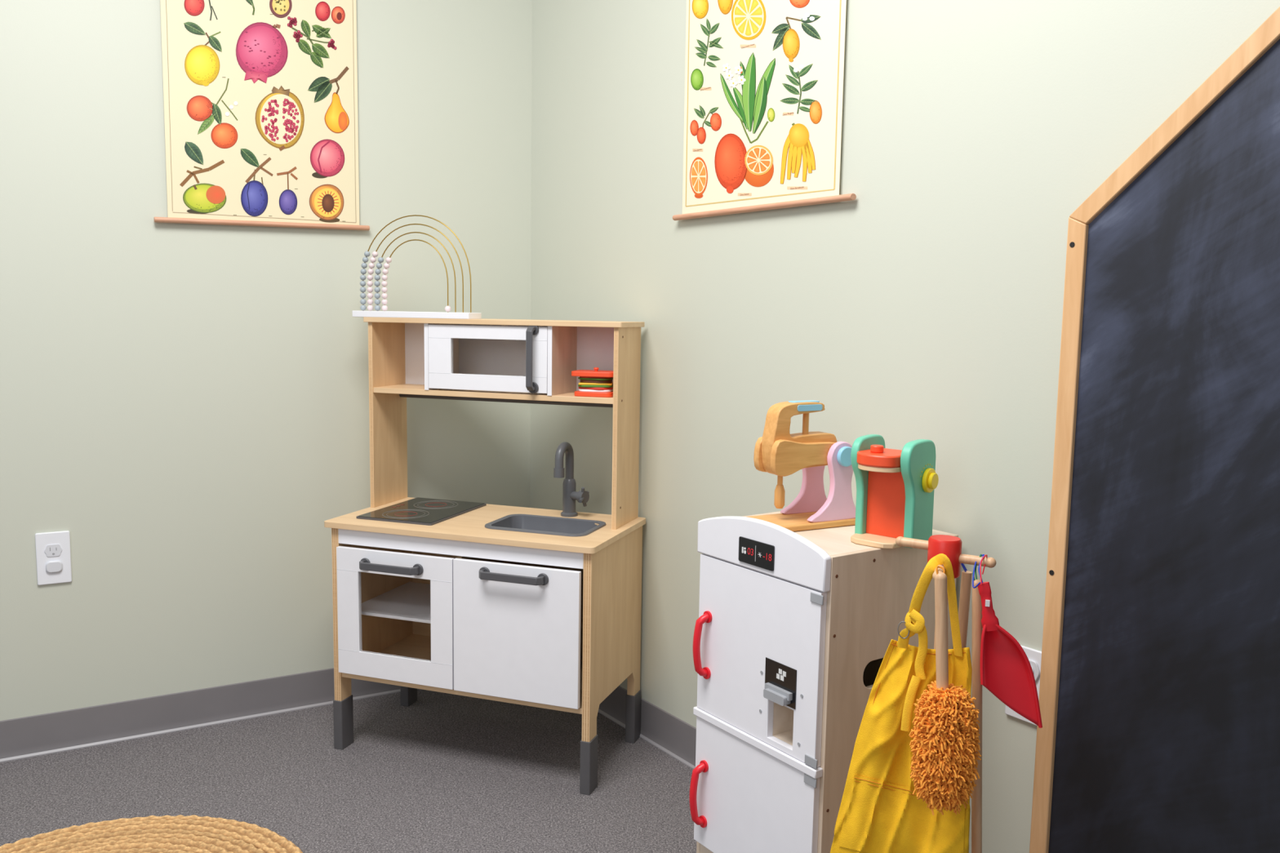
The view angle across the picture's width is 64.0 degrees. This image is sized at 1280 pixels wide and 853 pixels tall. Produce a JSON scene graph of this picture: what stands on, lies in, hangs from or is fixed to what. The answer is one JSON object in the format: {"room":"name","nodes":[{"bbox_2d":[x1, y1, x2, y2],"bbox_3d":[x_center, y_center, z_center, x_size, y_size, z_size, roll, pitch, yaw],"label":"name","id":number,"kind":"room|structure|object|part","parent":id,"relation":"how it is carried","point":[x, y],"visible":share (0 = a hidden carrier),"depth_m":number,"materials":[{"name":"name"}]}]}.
{"room":"children's room","nodes":[
{"label":"children's room","id":0,"kind":"room"},
{"bbox_2d":[0,0,532,720],"bbox_3d":[-1.769,-0.516,2.294,3.520,2.700,0.101,-3,7,-30],"label":"wall","id":1,"kind":"structure","parent":0,"point":[188,403],"depth_m":2.68,"materials":[{"name":"green paint"}]},
{"bbox_2d":[35,530,71,585],"bbox_3d":[-1.444,0.324,2.522,0.074,0.130,0.012,-3,7,-30],"label":"wall outlet","id":2,"kind":"object","parent":1,"relation":"attached to","point":[53,553],"visible":1,"depth_m":2.52,"materials":[{"name":"white plastic"}]},
{"bbox_2d":[44,544,62,556],"bbox_3d":[-1.443,0.305,2.519,0.038,0.030,0.002,-3,7,-30],"label":"receptacle","id":3,"kind":"object","parent":2,"relation":"attached to","point":[50,550],"depth_m":2.52,"materials":[{"name":"white plastic"}]},
{"bbox_2d":[45,560,62,573],"bbox_3d":[-1.443,0.346,2.522,0.036,0.030,0.006,-3,7,-30],"label":"socket","id":4,"kind":"object","parent":2,"relation":"attached to","point":[51,566],"depth_m":2.52,"materials":[{"name":"white plastic"}]},
{"bbox_2d":[0,667,400,763],"bbox_3d":[-1.813,0.784,2.361,3.400,0.101,0.013,-3,7,-30],"label":"baseboard","id":5,"kind":"structure","parent":1,"relation":"attached to","point":[26,737],"depth_m":2.70,"materials":[{"name":"grey plastic"}]},
{"bbox_2d":[153,0,369,230],"bbox_3d":[-0.972,-0.884,2.643,0.537,0.733,0.018,-3,7,-30],"label":"chart poster","id":6,"kind":"object","parent":1,"relation":"attached to","point":[260,96],"visible":1,"depth_m":2.65,"materials":[{"name":"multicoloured paper"}]},
{"bbox_3d":[-0.977,-0.531,2.683,0.537,0.022,0.017,-3,7,-30],"label":"rod","id":7,"kind":"part","parent":6,"relation":"part of","materials":[{"name":"brown wood"}]},
{"bbox_2d":[0,688,696,852],"bbox_3d":[-0.266,0.986,1.470,7.500,0.050,5.700,1,6,0],"label":"floor","id":8,"kind":"structure","parent":0,"point":[441,772],"depth_m":2.43,"materials":[{"name":"carpet"}]},
{"bbox_2d":[0,814,302,852],"bbox_3d":[-1.003,0.899,1.841,0.821,0.014,0.821,6,8,38],"label":"braided rug","id":9,"kind":"object","parent":8,"relation":"on","point":[180,833],"visible":1,"depth_m":2.14,"materials":[{"name":"wicker"}]},
{"bbox_2d":[324,316,645,795],"bbox_3d":[-0.395,0.280,2.591,0.733,1.096,0.402,3,7,19],"label":"play kitchen","id":10,"kind":"object","parent":8,"relation":"on","point":[522,606],"visible":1,"depth_m":2.52,"materials":[{"name":"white wood"}]},
{"bbox_3d":[-0.705,0.468,2.741,0.020,0.478,0.354,3,7,19],"label":"panel","id":11,"kind":"part","parent":10,"relation":"part of","materials":[{"name":"brown wood"}]},
{"bbox_3d":[-0.683,-0.037,2.781,0.012,0.492,0.164,3,7,19],"label":"panel","id":12,"kind":"part","parent":10,"relation":"part of","materials":[{"name":"brown wood"}]},
{"bbox_2d":[336,546,454,689],"bbox_3d":[-0.548,0.450,2.660,0.412,0.321,0.427,1,6,0],"label":"oven","id":13,"kind":"object","parent":10,"relation":"in","point":[395,605],"depth_m":2.50,"materials":[{"name":"white paint"}]},
{"bbox_2d":[351,214,481,319],"bbox_3d":[-0.579,-0.413,2.645,0.345,0.264,0.070,3,7,19],"label":"abacus","id":14,"kind":"object","parent":10,"relation":"on","point":[377,313],"visible":1,"depth_m":2.66,"materials":[{"name":"white paint"}]},
{"bbox_2d":[355,497,486,525],"bbox_3d":[-0.568,0.220,2.687,0.218,0.007,0.292,3,7,19],"label":"cooktop","id":15,"kind":"object","parent":10,"relation":"in","point":[418,511],"depth_m":2.65,"materials":[{"name":"grey plastic"}]},
{"bbox_3d":[-0.438,0.287,2.447,0.659,0.040,0.014,3,7,19],"label":"rail","id":16,"kind":"part","parent":10,"relation":"part of","materials":[{"name":"white paint"}]},
{"bbox_2d":[342,656,582,714],"bbox_3d":[-0.388,0.628,2.645,0.659,0.013,0.342,3,7,19],"label":"shelf","id":17,"kind":"object","parent":10,"relation":"attached to","point":[345,677],"depth_m":2.48,"materials":[{"name":"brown wood"}]},
{"bbox_2d":[324,497,645,554],"bbox_3d":[-0.386,0.243,2.600,0.726,0.014,0.371,3,7,19],"label":"countertop","id":18,"kind":"structure","parent":10,"relation":"on","point":[469,526],"depth_m":2.49,"materials":[{"name":"brown wood"}]},
{"bbox_2d":[373,383,613,404],"bbox_3d":[-0.357,-0.086,2.662,0.676,0.014,0.162,3,7,19],"label":"shelf","id":19,"kind":"object","parent":10,"relation":"attached to","point":[562,395],"depth_m":2.61,"materials":[{"name":"brown wood"}]},
{"bbox_3d":[-0.330,0.419,2.780,0.659,0.374,0.008,3,7,19],"label":"panel","id":20,"kind":"part","parent":10,"relation":"part of","materials":[{"name":"white wood"}]},
{"bbox_2d":[423,323,577,395],"bbox_3d":[-0.359,-0.180,2.640,0.390,0.176,0.283,1,6,0],"label":"microwave","id":21,"kind":"object","parent":10,"relation":"in","point":[461,359],"depth_m":2.58,"materials":[{"name":"white paint"}]},
{"bbox_3d":[-0.340,-0.071,2.712,0.676,0.015,0.015,3,7,19],"label":"hanging rail","id":22,"kind":"part","parent":10,"relation":"part of","materials":[{"name":"black metal"}]},
{"bbox_3d":[-0.330,-0.186,2.724,0.676,0.171,0.006,3,7,19],"label":"panel","id":23,"kind":"part","parent":10,"relation":"part of","materials":[{"name":"white wood"}]},
{"bbox_3d":[-0.298,0.348,2.366,0.178,0.028,0.030,3,7,19],"label":"handle","id":24,"kind":"part","parent":10,"relation":"part of","materials":[{"name":"grey plastic"}]},
{"bbox_3d":[-0.291,0.483,2.401,0.324,0.323,0.013,3,7,19],"label":"cabinet door","id":25,"kind":"part","parent":10,"relation":"part of","materials":[{"name":"white paint"}]},
{"bbox_2d":[484,514,605,536],"bbox_3d":[-0.234,0.279,2.542,0.272,0.078,0.182,3,7,19],"label":"sink","id":26,"kind":"object","parent":10,"relation":"in","point":[529,524],"depth_m":2.60,"materials":[{"name":"plastic"}]},
{"bbox_2d":[553,441,589,517],"bbox_3d":[-0.174,0.137,2.632,0.089,0.197,0.093,1,6,0],"label":"faucet","id":27,"kind":"object","parent":10,"relation":"on","point":[570,495],"depth_m":2.64,"materials":[{"name":"grey plastic"}]},
{"bbox_2d":[571,367,613,397],"bbox_3d":[-0.109,-0.112,2.542,0.109,0.070,0.084,2,7,13],"label":"sandwich","id":28,"kind":"object","parent":10,"relation":"on","point":[596,382],"visible":0.93,"depth_m":2.51,"materials":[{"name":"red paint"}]},
{"bbox_3d":[-0.065,0.504,2.519,0.020,0.478,0.354,3,7,19],"label":"panel","id":29,"kind":"part","parent":10,"relation":"part of","materials":[{"name":"brown wood"}]},
{"bbox_3d":[-0.033,-0.001,2.555,0.013,0.492,0.164,3,7,19],"label":"panel","id":30,"kind":"part","parent":10,"relation":"part of","materials":[{"name":"brown wood"}]},
{"bbox_2d":[688,511,958,852],"bbox_3d":[0.323,0.536,1.905,0.364,0.765,0.331,-4,8,-35],"label":"refrigerator","id":31,"kind":"object","parent":8,"relation":"on","point":[793,632],"visible":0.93,"depth_m":1.76,"materials":[{"name":"white wood"}]},
{"bbox_3d":[0.110,0.697,1.933,0.033,0.132,0.023,-4,8,-35],"label":"handle","id":32,"kind":"part","parent":31,"relation":"part of","materials":[{"name":"red plastic"}]},
{"bbox_3d":[0.115,0.408,1.901,0.033,0.130,0.023,-4,8,-35],"label":"handle","id":33,"kind":"part","parent":31,"relation":"part of","materials":[{"name":"red plastic"}]},
{"bbox_3d":[0.248,0.534,2.049,0.320,0.733,0.012,-4,8,-35],"label":"panel","id":34,"kind":"part","parent":31,"relation":"part of","materials":[{"name":"white wood"}]},
{"bbox_3d":[0.202,0.689,1.838,0.014,0.248,0.314,-4,8,-35],"label":"door","id":35,"kind":"part","parent":31,"relation":"part of","materials":[{"name":"white wood"}]},
{"bbox_3d":[0.202,0.557,1.822,0.018,0.015,0.326,-4,8,-35],"label":"rail","id":36,"kind":"part","parent":31,"relation":"part of","materials":[{"name":"white wood"}]},
{"bbox_3d":[0.206,0.401,1.806,0.014,0.297,0.314,-4,8,-35],"label":"door","id":37,"kind":"part","parent":31,"relation":"part of","materials":[{"name":"white wood"}]},
{"bbox_3d":[0.208,0.207,1.783,0.016,0.089,0.330,-4,8,-35],"label":"panel","id":38,"kind":"part","parent":31,"relation":"part of","materials":[{"name":"white wood"}]},
{"bbox_2d":[746,400,855,531],"bbox_3d":[0.310,0.067,1.897,0.226,0.230,0.110,-3,7,-28],"label":"stand mixer","id":39,"kind":"object","parent":31,"relation":"on","point":[779,452],"visible":0.94,"depth_m":1.87,"materials":[{"name":"brown wood"}]},
{"bbox_3d":[0.322,0.092,1.957,0.119,0.146,0.014,-3,7,-28],"label":"stand arm","id":40,"kind":"part","parent":39,"relation":"part of","materials":[{"name":"pink paint"}]},
{"bbox_3d":[0.360,0.101,1.885,0.119,0.146,0.014,-3,7,-28],"label":"stand arm","id":41,"kind":"part","parent":39,"relation":"part of","materials":[{"name":"pink paint"}]},
{"bbox_3d":[0.468,0.542,2.009,0.008,0.709,0.306,-4,8,-35],"label":"panel","id":42,"kind":"part","parent":31,"relation":"part of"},
{"bbox_3d":[0.432,0.567,1.790,0.320,0.733,0.013,-4,8,-35],"label":"panel","id":43,"kind":"part","parent":31,"relation":"part of","materials":[{"name":"beige wood"}]},
{"bbox_2d":[850,434,938,549],"bbox_3d":[0.431,0.111,1.751,0.125,0.181,0.124,7,9,41],"label":"blender","id":44,"kind":"object","parent":31,"relation":"on","point":[895,488],"visible":0.98,"depth_m":1.74,"materials":[{"name":"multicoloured wood"}]},
{"bbox_3d":[0.398,0.105,1.796,0.015,0.181,0.100,7,9,41],"label":"panel","id":45,"kind":"part","parent":44,"relation":"part of","materials":[{"name":"green paint"}]},
{"bbox_3d":[0.402,0.038,1.735,0.022,0.012,0.022,7,9,41],"label":"lid knob","id":46,"kind":"part","parent":44,"relation":"part of","materials":[{"name":"orange paint"}]},
{"bbox_3d":[0.415,0.053,1.742,0.083,0.020,0.098,7,9,41],"label":"lid","id":47,"kind":"part","parent":44,"relation":"part of","materials":[{"name":"orange paint"}]},
{"bbox_3d":[0.429,0.126,1.763,0.078,0.128,0.012,7,9,41],"label":"panel","id":48,"kind":"part","parent":44,"relation":"part of","materials":[{"name":"orange paint"}]},
{"bbox_3d":[0.469,0.113,1.734,0.018,0.181,0.100,7,9,41],"label":"panel","id":49,"kind":"part","parent":44,"relation":"part of","materials":[{"name":"green paint"}]},
{"bbox_2d":[830,534,996,852],"bbox_3d":[0.413,0.564,1.554,0.252,0.790,0.194,-1,7,-18],"label":"stand","id":50,"kind":"object","parent":8,"relation":"on","point":[950,546],"depth_m":1.54,"materials":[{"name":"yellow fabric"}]},
{"bbox_3d":[0.390,0.460,1.532,0.214,0.562,0.061,4,7,25],"label":"child apron","id":51,"kind":"part","parent":50,"relation":"part of","materials":[{"name":"yellow fabric"}]},
{"bbox_2d":[908,566,981,815],"bbox_3d":[0.437,0.377,1.458,0.098,0.355,0.088,1,6,5],"label":"toy duster","id":52,"kind":"object","parent":50,"relation":"hanging from","point":[944,746],"visible":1,"depth_m":1.44,"materials":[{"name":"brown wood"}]},
{"bbox_3d":[0.428,0.299,1.452,0.028,0.188,0.017,3,7,17],"label":"handle","id":53,"kind":"part","parent":52,"relation":"part of","materials":[{"name":"brown wood"}]},
{"bbox_2d":[958,563,972,648],"bbox_3d":[0.492,0.516,1.633,0.056,0.691,0.051,-1,7,-15],"label":"mop","id":54,"kind":"object","parent":50,"relation":"hanging from","point":[966,580],"visible":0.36,"depth_m":1.59,"materials":[{"name":"brown wood"}]},
{"bbox_2d":[971,554,982,852],"bbox_3d":[0.509,0.476,1.543,0.084,0.576,0.031,3,7,17],"label":"broom","id":55,"kind":"object","parent":50,"relation":"hanging from","point":[976,688],"visible":0.7,"depth_m":1.53,"materials":[{"name":"brown wood"}]},
{"bbox_2d":[972,554,1042,728],"bbox_3d":[0.538,0.316,1.496,0.108,0.248,0.056,3,7,17],"label":"dustpan","id":56,"kind":"object","parent":50,"relation":"hanging from","point":[1006,673],"visible":1,"depth_m":1.50,"materials":[{"name":"red plastic"}]},
{"bbox_3d":[0.501,0.209,1.498,0.007,0.036,0.046,4,7,26],"label":"hanging cord","id":57,"kind":"part","parent":56,"relation":"part of","materials":[{"name":"fabric"}]},
{"bbox_2d":[1029,6,1279,852],"bbox_3d":[0.952,0.141,1.224,0.031,1.722,1.000,-4,8,-35],"label":"chalkboard","id":58,"kind":"object","parent":8,"relation":"on","point":[1159,700],"visible":1,"depth_m":1.47,"materials":[{"name":"black wood"}]},
{"bbox_3d":[0.669,0.313,1.643,0.030,1.276,0.030,-4,8,-35],"label":"frame post","id":59,"kind":"part","parent":58,"relation":"part of","materials":[{"name":"brown wood"}]},
{"bbox_2d":[529,0,1279,852],"bbox_3d":[0.694,-0.412,1.726,0.100,2.700,3.400,-4,8,-35],"label":"wall","id":60,"kind":"structure","parent":0,"point":[926,304],"depth_m":1.97,"materials":[{"name":"green paint"}]},
{"bbox_2d":[597,685,696,769],"bbox_3d":[0.627,0.882,1.839,0.014,0.101,3.400,-4,8,-35],"label":"baseboard","id":61,"kind":"structure","parent":60,"relation":"attached to","point":[671,735],"depth_m":2.65,"materials":[{"name":"grey plastic"}]},
{"bbox_2d":[672,0,856,220],"bbox_3d":[0.257,-0.831,2.198,0.017,0.732,0.578,-4,8,-35],"label":"chart poster","id":62,"kind":"object","parent":60,"relation":"attached to","point":[764,78],"visible":1,"depth_m":2.21,"materials":[{"name":"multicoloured paper"}]},
{"bbox_3d":[0.251,-0.477,2.238,0.017,0.018,0.578,-4,8,-35],"label":"rod","id":63,"kind":"part","parent":62,"relation":"part of","materials":[{"name":"brown wood"}]},
{"bbox_2d":[1004,644,1041,726],"bbox_3d":[0.659,0.442,1.753,0.013,0.130,0.074,-4,8,-35],"label":"wall outlet","id":64,"kind":"object","parent":60,"relation":"attached to","point":[1034,656],"visible":0.14,"depth_m":1.74,"materials":[{"name":"white plastic"}]},
{"bbox_2d":[1028,659,1039,682],"bbox_3d":[0.659,0.415,1.745,0.007,0.038,0.047,-4,8,-35],"label":"socket","id":65,"kind":"object","parent":64,"relation":"attached to","point":[1035,664],"depth_m":1.73,"materials":[{"name":"white plastic"}]}
]}

